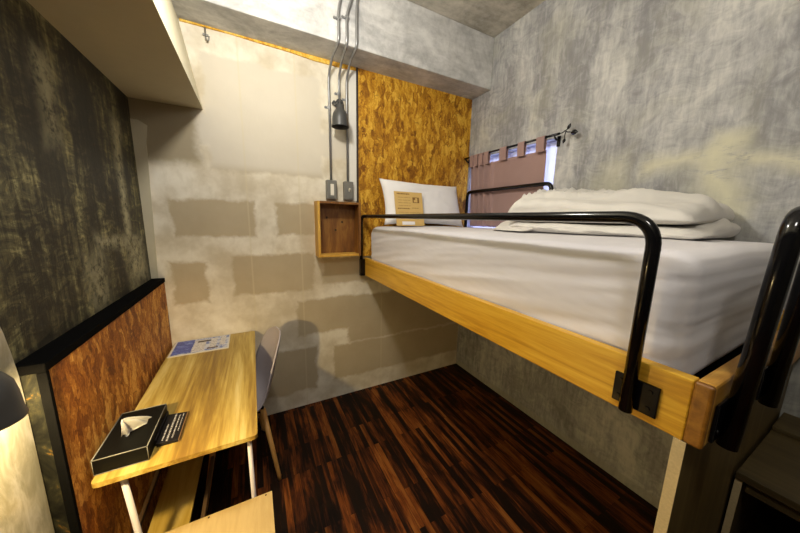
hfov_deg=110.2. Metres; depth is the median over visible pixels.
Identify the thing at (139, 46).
beam
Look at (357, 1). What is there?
conduit
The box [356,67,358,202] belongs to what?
trim
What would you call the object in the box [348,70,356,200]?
trim
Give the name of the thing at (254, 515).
bench
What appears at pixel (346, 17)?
conduit
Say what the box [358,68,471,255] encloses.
wall panel
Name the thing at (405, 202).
card
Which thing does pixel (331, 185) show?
box
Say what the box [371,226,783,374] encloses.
mattress
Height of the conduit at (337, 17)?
1.278 m
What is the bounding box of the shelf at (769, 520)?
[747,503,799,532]
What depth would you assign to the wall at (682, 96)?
1.58 m
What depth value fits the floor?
1.79 m
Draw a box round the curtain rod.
[464,123,577,162]
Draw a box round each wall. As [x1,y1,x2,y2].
[0,0,150,363]
[128,19,457,417]
[456,0,799,508]
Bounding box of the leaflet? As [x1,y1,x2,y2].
[167,334,230,357]
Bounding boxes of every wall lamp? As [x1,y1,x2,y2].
[0,371,28,430]
[332,99,348,129]
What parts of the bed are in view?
mounting plate, guard rail, guard rail, rail, mounting plate, rail, mounting plate, support panel, rail, guard rail, mounting plate, rail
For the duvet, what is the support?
on the mattress
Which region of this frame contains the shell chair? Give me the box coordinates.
[206,326,281,509]
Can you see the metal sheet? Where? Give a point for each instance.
(24, 507)
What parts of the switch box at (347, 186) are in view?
plate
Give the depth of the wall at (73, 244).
0.98 m
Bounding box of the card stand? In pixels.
[155,411,168,445]
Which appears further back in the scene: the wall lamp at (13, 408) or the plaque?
the plaque
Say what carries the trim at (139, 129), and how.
attached to the wall at (236, 180)
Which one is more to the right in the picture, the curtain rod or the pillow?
the curtain rod
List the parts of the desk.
leg, leg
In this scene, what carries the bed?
on the floor
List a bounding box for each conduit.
[324,0,341,179]
[334,0,352,98]
[342,0,358,180]
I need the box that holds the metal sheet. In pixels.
[0,327,54,532]
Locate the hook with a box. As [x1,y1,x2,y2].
[203,27,209,40]
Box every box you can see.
[90,403,167,475]
[325,180,336,199]
[343,181,352,200]
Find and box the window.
[490,140,556,157]
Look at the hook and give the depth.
1.71 m
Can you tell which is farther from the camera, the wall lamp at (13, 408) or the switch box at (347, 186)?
the switch box at (347, 186)
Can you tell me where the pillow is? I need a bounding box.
[379,178,462,226]
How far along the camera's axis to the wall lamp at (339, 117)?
2.02 m
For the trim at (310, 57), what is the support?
attached to the wall at (236, 180)
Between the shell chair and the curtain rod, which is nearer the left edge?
the shell chair
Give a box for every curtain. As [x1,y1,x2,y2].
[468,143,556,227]
[469,135,546,226]
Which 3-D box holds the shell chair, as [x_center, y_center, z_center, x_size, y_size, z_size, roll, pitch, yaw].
[-1.011,0.865,1.745,0.538,0.872,0.503,-6,12,-36]
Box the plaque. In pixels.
[156,411,187,446]
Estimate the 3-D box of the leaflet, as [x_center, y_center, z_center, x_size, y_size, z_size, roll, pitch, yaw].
[-1.318,0.523,1.857,0.319,0.003,0.242,-4,11,-27]
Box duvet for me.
[492,187,740,239]
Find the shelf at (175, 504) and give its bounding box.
[148,455,203,532]
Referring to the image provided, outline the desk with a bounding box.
[91,331,257,532]
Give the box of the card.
[394,191,424,225]
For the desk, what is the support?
on the floor
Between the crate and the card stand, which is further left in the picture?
the card stand
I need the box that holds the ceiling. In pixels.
[408,0,544,37]
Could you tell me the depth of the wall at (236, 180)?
2.03 m
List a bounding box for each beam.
[26,0,202,108]
[171,0,493,99]
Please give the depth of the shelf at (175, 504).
1.34 m
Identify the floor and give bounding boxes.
[190,363,657,532]
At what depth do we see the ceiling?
2.11 m
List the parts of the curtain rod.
rod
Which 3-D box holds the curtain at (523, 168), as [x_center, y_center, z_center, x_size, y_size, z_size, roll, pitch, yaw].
[0.869,-0.670,2.387,0.065,0.664,0.800,-4,11,-27]
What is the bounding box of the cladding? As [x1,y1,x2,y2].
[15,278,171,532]
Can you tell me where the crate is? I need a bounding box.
[314,201,360,257]
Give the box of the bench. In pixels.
[165,491,274,532]
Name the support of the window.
in the wall at (682, 96)
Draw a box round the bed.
[359,182,799,532]
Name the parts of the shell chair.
leg, seat frame, leg, leg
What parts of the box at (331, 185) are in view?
plate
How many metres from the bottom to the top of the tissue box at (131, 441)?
0.116 m
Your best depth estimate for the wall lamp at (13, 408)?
0.57 m
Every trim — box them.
[130,118,157,278]
[179,18,355,70]
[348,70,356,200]
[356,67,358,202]
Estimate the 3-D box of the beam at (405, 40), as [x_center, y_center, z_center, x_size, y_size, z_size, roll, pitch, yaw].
[-0.374,-1.716,1.970,2.545,0.415,0.255,-4,11,-27]
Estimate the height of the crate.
0.427 m

